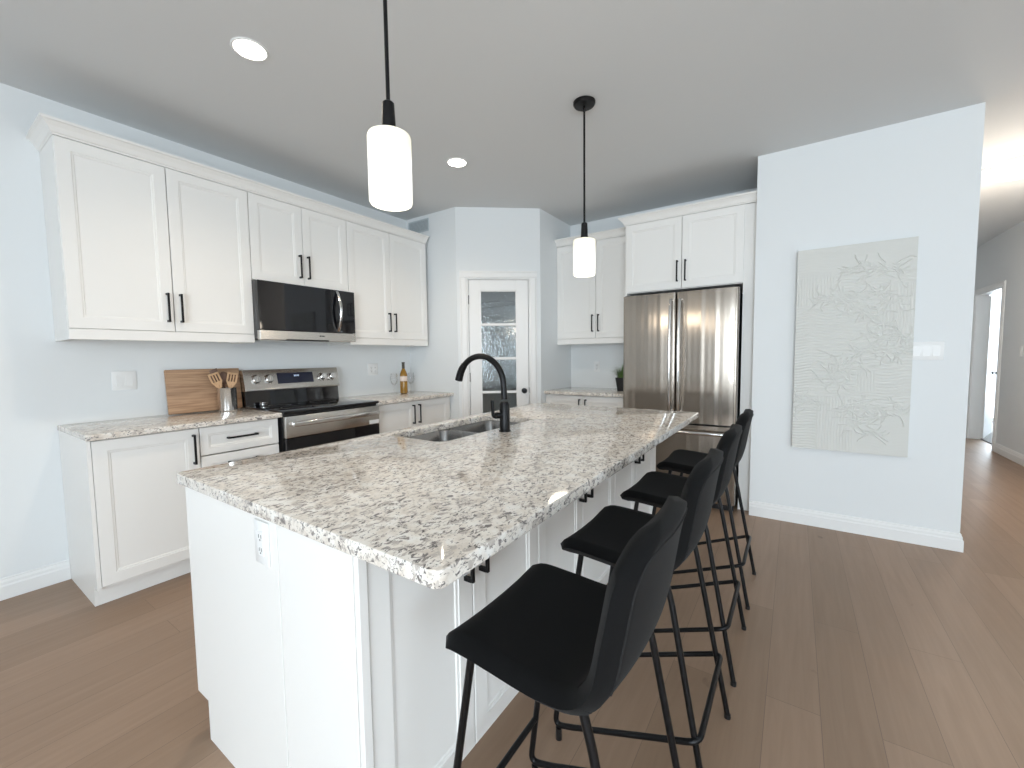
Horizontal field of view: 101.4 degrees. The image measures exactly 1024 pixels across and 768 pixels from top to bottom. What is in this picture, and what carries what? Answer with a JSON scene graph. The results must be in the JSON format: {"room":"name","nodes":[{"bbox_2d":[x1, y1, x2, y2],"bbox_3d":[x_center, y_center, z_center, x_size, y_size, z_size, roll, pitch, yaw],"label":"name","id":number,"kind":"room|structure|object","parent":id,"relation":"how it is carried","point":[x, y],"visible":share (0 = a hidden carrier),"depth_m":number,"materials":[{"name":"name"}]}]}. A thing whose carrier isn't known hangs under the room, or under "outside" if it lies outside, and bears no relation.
{"room":"kitchen","nodes":[
{"label":"kitchen","id":0,"kind":"room"},
{"bbox_2d":[0,83,470,578],"bbox_3d":[-2.744,-0.220,2.330,0.120,2.755,8.298,2,5,34],"label":"wall","id":1,"kind":"structure","parent":0,"point":[46,383],"depth_m":2.39,"materials":[{"name":"white paint"}]},
{"bbox_2d":[0,559,70,600],"bbox_3d":[-3.800,1.223,0.710,0.016,0.116,4.262,2,5,34],"label":"baseboard","id":2,"kind":"structure","parent":1,"relation":"attached to","point":[11,586],"depth_m":2.35,"materials":[{"name":"white wood"}]},
{"bbox_2d":[111,371,136,390],"bbox_3d":[-2.454,-0.021,2.652,0.010,0.118,0.118,2,5,34],"label":"light switch","id":3,"kind":"object","parent":1,"relation":"attached to","point":[121,380],"visible":1,"depth_m":2.65,"materials":[{"name":"white plastic"}]},
{"bbox_2d":[40,135,254,343],"bbox_3d":[-2.215,-0.791,2.645,0.371,1.046,0.922,2,5,34],"label":"upper cabinet","id":4,"kind":"object","parent":1,"relation":"attached to","point":[138,250],"visible":1,"depth_m":2.45,"materials":[{"name":"white paint"}]},
{"bbox_2d":[25,112,428,243],"bbox_3d":[-1.755,-1.399,3.286,0.388,0.069,2.666,2,5,34],"label":"crown molding","id":5,"kind":"structure","parent":1,"relation":"attached to","point":[43,126],"depth_m":2.59,"materials":[{"name":"white paint"}]},
{"bbox_2d":[247,192,347,291],"bbox_3d":[-1.743,-1.065,3.332,0.371,0.601,0.772,2,5,34],"label":"upper cabinet","id":6,"kind":"object","parent":1,"relation":"attached to","point":[290,244],"visible":0.88,"depth_m":3.20,"materials":[{"name":"white paint"}]},
{"bbox_2d":[251,279,355,343],"bbox_3d":[-1.694,-0.547,3.334,0.481,0.423,0.772,2,5,34],"label":"microwave","id":7,"kind":"object","parent":6,"relation":"attached to","point":[282,312],"visible":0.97,"depth_m":3.17,"materials":[{"name":"grey"}]},
{"bbox_2d":[368,363,377,374],"bbox_3d":[-1.398,-0.148,4.214,0.008,0.118,0.118,2,5,34],"label":"wall outlet","id":8,"kind":"object","parent":1,"relation":"attached to","point":[372,367],"visible":1,"depth_m":4.22,"materials":[{"name":"white plastic"}]},
{"bbox_2d":[328,221,427,346],"bbox_3d":[-1.266,-0.895,4.048,0.371,1.046,0.922,2,5,34],"label":"upper cabinet","id":9,"kind":"object","parent":1,"relation":"attached to","point":[387,272],"visible":0.84,"depth_m":3.92,"materials":[{"name":"white paint"}]},
{"bbox_2d":[406,207,458,419],"bbox_3d":[-0.808,-0.385,4.459,0.702,2.755,0.100,2,5,34],"label":"wall","id":10,"kind":"structure","parent":0,"point":[434,366],"depth_m":4.32,"materials":[{"name":"white paint"}]},
{"bbox_2d":[408,218,428,232],"bbox_3d":[-0.987,-1.660,4.420,0.300,0.130,0.006,2,5,34],"label":"air vent","id":11,"kind":"object","parent":10,"relation":"in","point":[422,225],"visible":0.82,"depth_m":4.41,"materials":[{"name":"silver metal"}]},
{"bbox_2d":[455,207,540,417],"bbox_3d":[-0.129,-0.383,4.308,0.844,2.755,0.100,-1,4,-5],"label":"wall","id":12,"kind":"structure","parent":0,"point":[487,239],"depth_m":4.19,"materials":[{"name":"white paint"}]},
{"bbox_2d":[468,280,528,414],"bbox_3d":[-0.126,-0.033,4.278,0.616,2.037,0.099,-1,4,-5],"label":"door","id":13,"kind":"structure","parent":12,"relation":"in","point":[475,287],"depth_m":4.26,"materials":[{"name":"white wood"}]},
{"bbox_2d":[459,271,537,416],"bbox_3d":[-0.129,-0.073,4.319,0.778,2.135,0.118,-1,4,-5],"label":"trim","id":14,"kind":"structure","parent":12,"relation":"attached to","point":[464,276],"depth_m":4.23,"materials":[{"name":"white wood"}]},
{"bbox_2d":[0,0,1023,246],"bbox_3d":[2.346,-1.759,3.007,7.720,0.100,15.500,2,5,34],"label":"ceiling","id":15,"kind":"structure","parent":0,"point":[689,95],"depth_m":2.26,"materials":[{"name":"white paint"}]},
{"bbox_2d":[230,37,268,61],"bbox_3d":[-1.251,-1.595,1.999,0.160,0.005,0.160,2,5,34],"label":"recessed light","id":16,"kind":"object","parent":15,"relation":"in","point":[250,49],"visible":1,"depth_m":1.99,"materials":[{"name":"white"}]},
{"bbox_2d":[367,0,412,210],"bbox_3d":[-0.385,-1.059,1.280,0.132,1.000,0.132,2,5,34],"label":"pendant light","id":17,"kind":"object","parent":15,"relation":"hanging from","point":[389,155],"visible":1,"depth_m":1.26,"materials":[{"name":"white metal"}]},
{"bbox_2d":[446,157,467,167],"bbox_3d":[-0.418,-1.683,3.187,0.160,0.005,0.160,2,5,34],"label":"recessed light","id":18,"kind":"object","parent":15,"relation":"in","point":[456,162],"visible":1,"depth_m":3.18,"materials":[{"name":"white"}]},
{"bbox_2d":[573,95,595,277],"bbox_3d":[0.429,-1.149,2.482,0.132,1.000,0.132,2,5,34],"label":"pendant light","id":19,"kind":"object","parent":15,"relation":"hanging from","point":[584,247],"visible":1,"depth_m":2.46,"materials":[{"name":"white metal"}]},
{"bbox_2d":[981,155,1023,181],"bbox_3d":[4.021,-1.697,3.330,0.400,0.108,0.400,2,5,34],"label":"flush ceiling light","id":20,"kind":"object","parent":15,"relation":"attached to","point":[1010,169],"visible":0.99,"depth_m":3.30,"materials":[{"name":"white"}]},
{"bbox_2d":[0,421,1023,767],"bbox_3d":[2.382,1.084,3.195,7.720,0.112,15.500,2,5,34],"label":"floor","id":21,"kind":"structure","parent":0,"point":[854,650],"depth_m":1.71,"materials":[{"name":"brown wood"}]},
{"bbox_2d":[59,428,200,606],"bbox_3d":[-2.220,0.703,2.473,0.634,0.882,0.480,2,5,34],"label":"base cabinet","id":22,"kind":"object","parent":21,"relation":"on","point":[126,510],"visible":0.77,"depth_m":2.27,"materials":[{"name":"white paint"}]},
{"bbox_2d":[57,408,281,440],"bbox_3d":[-2.095,0.232,2.635,0.637,0.031,0.954,2,5,34],"label":"countertop","id":23,"kind":"structure","parent":22,"relation":"on","point":[118,428],"depth_m":2.46,"materials":[{"name":"white stone"}]},
{"bbox_2d":[164,368,242,414],"bbox_3d":[-2.183,0.043,2.985,0.048,0.299,0.452,2,5,34],"label":"cutting board","id":24,"kind":"object","parent":23,"relation":"on","point":[189,390],"visible":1,"depth_m":2.91,"materials":[{"name":"brown wood"}]},
{"bbox_2d":[216,387,237,410],"bbox_3d":[-2.056,0.108,3.025,0.124,0.164,0.124,2,5,34],"label":"utensil crock","id":25,"kind":"object","parent":23,"relation":"on","point":[226,397],"visible":0.97,"depth_m":2.98,"materials":[{"name":"silver metal"}]},
{"bbox_2d":[209,368,218,382],"bbox_3d":[-2.118,0.035,3.007,0.016,0.297,0.078,3,5,43],"label":"wooden spatula","id":26,"kind":"object","parent":25,"relation":"in","point":[215,369],"visible":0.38,"depth_m":2.99,"materials":[{"name":"brown wood"}]},
{"bbox_2d":[207,372,221,387],"bbox_3d":[-2.081,0.048,2.982,0.025,0.274,0.133,2,5,39],"label":"wooden spatula","id":27,"kind":"object","parent":25,"relation":"in","point":[218,384],"visible":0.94,"depth_m":2.96,"materials":[{"name":"brown wood"}]},
{"bbox_2d":[219,371,226,387],"bbox_3d":[-2.083,0.044,3.038,0.056,0.271,0.014,-6,6,-36],"label":"wooden spoon","id":28,"kind":"object","parent":25,"relation":"in","point":[223,375],"visible":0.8,"depth_m":3.03,"materials":[{"name":"brown wood"}]},
{"bbox_2d":[226,372,237,387],"bbox_3d":[-2.039,0.045,3.049,0.022,0.268,0.090,3,5,41],"label":"wooden spatula","id":29,"kind":"object","parent":25,"relation":"in","point":[230,384],"visible":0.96,"depth_m":3.04,"materials":[{"name":"brown wood"}]},
{"bbox_2d":[198,418,278,467],"bbox_3d":[-1.958,0.674,2.861,0.634,0.882,0.459,2,5,34],"label":"base cabinet","id":30,"kind":"object","parent":21,"relation":"on","point":[226,443],"visible":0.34,"depth_m":2.66,"materials":[{"name":"white paint"}]},
{"bbox_2d":[239,367,379,452],"bbox_3d":[-1.567,0.478,3.351,0.700,1.198,0.784,2,5,34],"label":"electric range","id":31,"kind":"object","parent":21,"relation":"on","point":[310,405],"visible":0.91,"depth_m":3.25,"materials":[{"name":"silver metal"}]},
{"bbox_2d":[259,402,267,405],"bbox_3d":[-1.907,0.153,3.214,0.058,0.028,0.058,2,5,34],"label":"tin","id":32,"kind":"object","parent":31,"relation":"on","point":[260,403],"visible":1,"depth_m":3.19,"materials":[{"name":"silver metal"}]},
{"bbox_2d":[243,398,378,414],"bbox_3d":[-1.575,0.166,3.333,0.595,0.020,0.784,2,5,34],"label":"cooktop","id":33,"kind":"object","parent":31,"relation":"in","point":[303,406],"depth_m":3.23,"materials":[{"name":"black glass"}]},
{"bbox_2d":[278,404,375,452],"bbox_3d":[-1.597,0.611,3.381,0.590,0.870,0.780,2,5,34],"label":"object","id":34,"kind":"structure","parent":31,"relation":"in","point":[281,407],"depth_m":3.02,"materials":[{"name":"silver metal"}]},
{"bbox_2d":[185,487,537,767],"bbox_3d":[-0.482,0.754,1.479,0.956,0.867,0.760,2,5,34],"label":"base cabinet","id":35,"kind":"object","parent":21,"relation":"on","point":[417,683],"depth_m":1.10,"materials":[{"name":"white paint"}]},
{"bbox_2d":[254,518,270,567],"bbox_3d":[-0.665,0.422,1.113,0.072,0.118,0.008,2,5,34],"label":"wall outlet","id":36,"kind":"object","parent":35,"relation":"attached to","point":[261,529],"visible":1,"depth_m":1.10,"materials":[{"name":"white plastic"}]},
{"bbox_2d":[257,529,264,556],"bbox_3d":[-0.666,0.422,1.111,0.033,0.068,0.003,2,5,34],"label":"socket","id":37,"kind":"object","parent":36,"relation":"attached to","point":[260,532],"depth_m":1.11,"materials":[{"name":"grey plastic"}]},
{"bbox_2d":[177,403,698,588],"bbox_3d":[0.040,0.257,2.054,1.208,0.035,2.390,2,5,34],"label":"countertop","id":38,"kind":"structure","parent":35,"relation":"on","point":[426,513],"depth_m":1.27,"materials":[{"name":"white stone"}]},
{"bbox_2d":[407,420,516,441],"bbox_3d":[-0.230,0.359,2.289,0.380,0.194,0.822,2,5,34],"label":"sink","id":39,"kind":"object","parent":38,"relation":"in","point":[453,433],"visible":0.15,"depth_m":2.35,"materials":[{"name":"silver metal"}]},
{"bbox_2d":[455,353,510,431],"bbox_3d":[-0.168,0.038,2.159,0.349,0.392,0.094,2,5,34],"label":"kitchen faucet","id":40,"kind":"object","parent":38,"relation":"on","point":[503,414],"visible":1,"depth_m":2.09,"materials":[{"name":"black metal"}]},
{"bbox_2d":[499,401,510,431],"bbox_3d":[-0.037,0.162,2.101,0.060,0.150,0.060,2,5,34],"label":"faucet","id":41,"kind":"object","parent":40,"relation":"on","point":[504,406],"depth_m":2.08,"materials":[{"name":"black metal"}]},
{"bbox_2d":[379,396,449,432],"bbox_3d":[-1.117,0.581,4.105,0.634,0.882,0.946,2,5,34],"label":"base cabinet","id":42,"kind":"object","parent":21,"relation":"on","point":[401,415],"visible":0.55,"depth_m":3.87,"materials":[{"name":"white paint"}]},
{"bbox_2d":[340,391,453,404],"bbox_3d":[-1.122,0.125,4.074,0.637,0.031,0.947,2,5,34],"label":"countertop","id":43,"kind":"structure","parent":42,"relation":"on","point":[393,397],"depth_m":3.97,"materials":[{"name":"white stone"}]},
{"bbox_2d":[400,362,407,392],"bbox_3d":[-1.115,-0.066,4.307,0.076,0.319,0.076,2,5,34],"label":"wine bottle","id":44,"kind":"object","parent":43,"relation":"on","point":[403,374],"visible":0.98,"depth_m":4.28,"materials":[{"name":"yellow glass"}]},
{"bbox_2d":[444,429,614,584],"bbox_3d":[-0.043,0.707,2.118,0.944,0.867,0.790,2,5,34],"label":"base cabinet","id":45,"kind":"object","parent":21,"relation":"on","point":[570,519],"visible":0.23,"depth_m":1.80,"materials":[{"name":"white paint"}]},
{"bbox_2d":[446,495,687,767],"bbox_3d":[0.140,0.726,0.953,0.488,0.978,0.426,2,5,34],"label":"bar stool","id":46,"kind":"object","parent":21,"relation":"on","point":[565,640],"visible":1,"depth_m":0.83,"materials":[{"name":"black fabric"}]},
{"bbox_2d":[546,394,622,407],"bbox_3d":[0.869,0.535,4.430,0.846,0.882,0.634,2,5,34],"label":"base cabinet","id":47,"kind":"object","parent":21,"relation":"on","point":[603,401],"visible":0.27,"depth_m":4.15,"materials":[{"name":"white paint"}]},
{"bbox_2d":[544,387,622,396],"bbox_3d":[0.863,0.079,4.399,0.846,0.031,0.637,2,5,34],"label":"countertop","id":48,"kind":"structure","parent":47,"relation":"on","point":[584,391],"depth_m":4.25,"materials":[{"name":"white stone"}]},
{"bbox_2d":[612,365,622,390],"bbox_3d":[1.059,-0.071,4.262,0.258,0.282,0.318,0,4,10],"label":"potted grass","id":49,"kind":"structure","parent":48,"relation":"on","point":[619,380],"depth_m":4.20,"materials":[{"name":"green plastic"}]},
{"bbox_2d":[615,447,654,513],"bbox_3d":[0.389,0.659,2.756,0.944,0.867,0.751,2,5,34],"label":"base cabinet","id":50,"kind":"object","parent":21,"relation":"on","point":[632,473],"visible":0.15,"depth_m":2.44,"materials":[{"name":"white paint"}]},
{"bbox_2d":[553,448,730,767],"bbox_3d":[0.448,0.692,1.408,0.488,0.978,0.426,2,5,34],"label":"bar stool","id":51,"kind":"object","parent":21,"relation":"on","point":[603,539],"visible":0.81,"depth_m":1.28,"materials":[{"name":"black fabric"}]},
{"bbox_2d":[623,286,742,510],"bbox_3d":[1.544,0.110,3.779,0.914,1.800,0.750,2,5,34],"label":"refrigerator","id":52,"kind":"object","parent":21,"relation":"on","point":[682,350],"visible":0.71,"depth_m":3.46,"materials":[{"name":"grey metal"}]},
{"bbox_2d":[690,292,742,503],"bbox_3d":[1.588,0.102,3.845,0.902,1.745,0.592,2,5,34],"label":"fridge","id":53,"kind":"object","parent":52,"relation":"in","point":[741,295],"depth_m":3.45,"materials":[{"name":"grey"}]},
{"bbox_2d":[620,424,745,686],"bbox_3d":[0.766,0.657,1.879,0.488,0.978,0.426,2,5,34],"label":"bar stool","id":54,"kind":"object","parent":21,"relation":"on","point":[653,489],"visible":0.59,"depth_m":1.75,"materials":[{"name":"black fabric"}]},
{"bbox_2d":[625,202,756,510],"bbox_3d":[1.636,-0.218,3.839,1.041,2.443,0.662,2,5,34],"label":"tall cabinet","id":55,"kind":"object","parent":21,"relation":"on","point":[712,249],"visible":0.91,"depth_m":3.45,"materials":[{"name":"white paint"}]},
{"bbox_2d":[554,190,756,246],"bbox_3d":[1.173,-1.473,3.852,1.890,0.069,0.346,2,5,34],"label":"crown molding","id":56,"kind":"structure","parent":55,"relation":"on","point":[747,197],"depth_m":3.56,"materials":[{"name":"white paint"}]},
{"bbox_2d":[656,409,755,609],"bbox_3d":[1.092,0.621,2.361,0.488,0.978,0.426,2,5,34],"label":"bar stool","id":57,"kind":"object","parent":21,"relation":"on","point":[682,461],"visible":0.59,"depth_m":2.24,"materials":[{"name":"black fabric"}]},
{"bbox_2d":[540,209,570,402],"bbox_3d":[0.449,-0.410,4.610,0.100,2.755,0.694,2,5,34],"label":"wall","id":58,"kind":"structure","parent":0,"point":[555,359],"depth_m":4.44,"materials":[{"name":"white paint"}]},
{"bbox_2d":[615,378,622,390],"bbox_3d":[1.109,0.003,4.229,0.106,0.136,0.106,2,5,34],"label":"pot","id":59,"kind":"object","parent":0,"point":[619,381],"depth_m":4.20,"materials":[{"name":"black ceramic"}]},
{"bbox_2d":[481,188,756,412],"bbox_3d":[0.940,-0.427,4.769,3.250,2.755,0.120,2,5,34],"label":"wall","id":60,"kind":"structure","parent":0,"point":[610,355],"depth_m":5.27,"materials":[{"name":"white paint"}]},
{"bbox_2d":[468,300,514,307],"bbox_3d":[-0.147,-0.992,5.159,0.978,0.018,0.376,2,5,34],"label":"shelf","id":61,"kind":"object","parent":60,"relation":"attached to","point":[498,303],"visible":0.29,"depth_m":5.10,"materials":[{"name":"white metal"}]},
{"bbox_2d":[481,329,515,333],"bbox_3d":[-0.143,-0.653,5.182,0.978,0.018,0.376,2,5,34],"label":"shelf","id":62,"kind":"object","parent":60,"relation":"attached to","point":[497,330],"visible":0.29,"depth_m":5.08,"materials":[{"name":"white metal"}]},
{"bbox_2d":[482,387,515,390],"bbox_3d":[-0.134,0.076,5.230,0.978,0.018,0.376,2,5,34],"label":"shelf","id":63,"kind":"object","parent":60,"relation":"attached to","point":[483,388],"visible":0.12,"depth_m":5.23,"materials":[{"name":"white metal"}]},
{"bbox_2d":[557,236,624,344],"bbox_3d":[0.924,-0.949,4.441,0.846,1.046,0.371,2,5,34],"label":"upper cabinet","id":64,"kind":"object","parent":60,"relation":"attached to","point":[590,310],"visible":0.78,"depth_m":4.32,"materials":[{"name":"white paint"}]},
{"bbox_2d":[594,361,599,371],"bbox_3d":[0.952,-0.195,4.700,0.072,0.118,0.008,2,5,34],"label":"wall outlet","id":65,"kind":"object","parent":60,"relation":"attached to","point":[596,363],"visible":1,"depth_m":4.70,"materials":[{"name":"white plastic"}]},
{"bbox_2d":[749,102,985,551],"bbox_3d":[2.583,-0.346,3.238,1.189,2.755,0.824,2,5,34],"label":"wall","id":66,"kind":"structure","parent":0,"point":[921,177],"depth_m":2.82,"materials":[{"name":"white paint"}]},
{"bbox_2d":[792,236,918,456],"bbox_3d":[2.339,-0.237,2.897,0.633,1.426,0.043,2,5,34],"label":"wall art","id":67,"kind":"object","parent":66,"relation":"attached to","point":[854,333],"visible":1,"depth_m":2.87,"materials":[{"name":"white paint"}]},
{"bbox_2d":[912,341,944,359],"bbox_3d":[2.672,-0.214,2.701,0.164,0.118,0.010,2,5,34],"label":"light switch","id":68,"kind":"object","parent":66,"relation":"attached to","point":[934,350],"visible":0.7,"depth_m":2.69,"materials":[{"name":"white plastic"}]},
{"bbox_2d":[974,221,1023,454],"bbox_3d":[5.898,-0.492,4.811,0.120,2.755,8.700,2,5,34],"label":"wall","id":69,"kind":"structure","parent":0,"point":[1001,258],"depth_m":5.02,"materials":[{"name":"white paint"}]},
{"bbox_2d":[966,280,1005,450],"bbox_3d":[6.434,-0.245,5.634,0.138,2.140,1.070,2,5,34],"label":"trim","id":70,"kind":"structure","parent":69,"relation":"attached to","point":[981,296],"depth_m":5.99,"materials":[{"name":"white wood"}]},
{"bbox_2d":[981,296,999,438],"bbox_3d":[7.092,-0.245,6.174,0.800,2.030,0.101,-3,5,-35],"label":"door","id":71,"kind":"structure","parent":69,"relation":"in","point":[993,311],"depth_m":6.11,"materials":[{"name":"white wood"}]},
{"bbox_2d":[993,443,1023,465],"bbox_3d":[4.762,0.944,3.316,0.016,0.116,4.780,2,5,34],"label":"baseboard","id":72,"kind":"structure","parent":69,"relation":"attached to","point":[999,449],"depth_m":4.91,"materials":[{"name":"white wood"}]},
{"bbox_2d":[1019,346,1022,356],"bbox_3d":[5.784,-0.371,4.764,0.010,0.118,0.072,2,5,34],"label":"thermostat","id":73,"kind":"object","parent":69,"relation":"attached to","point":[1020,347],"visible":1,"depth_m":4.76,"materials":[{"name":"white plastic"}]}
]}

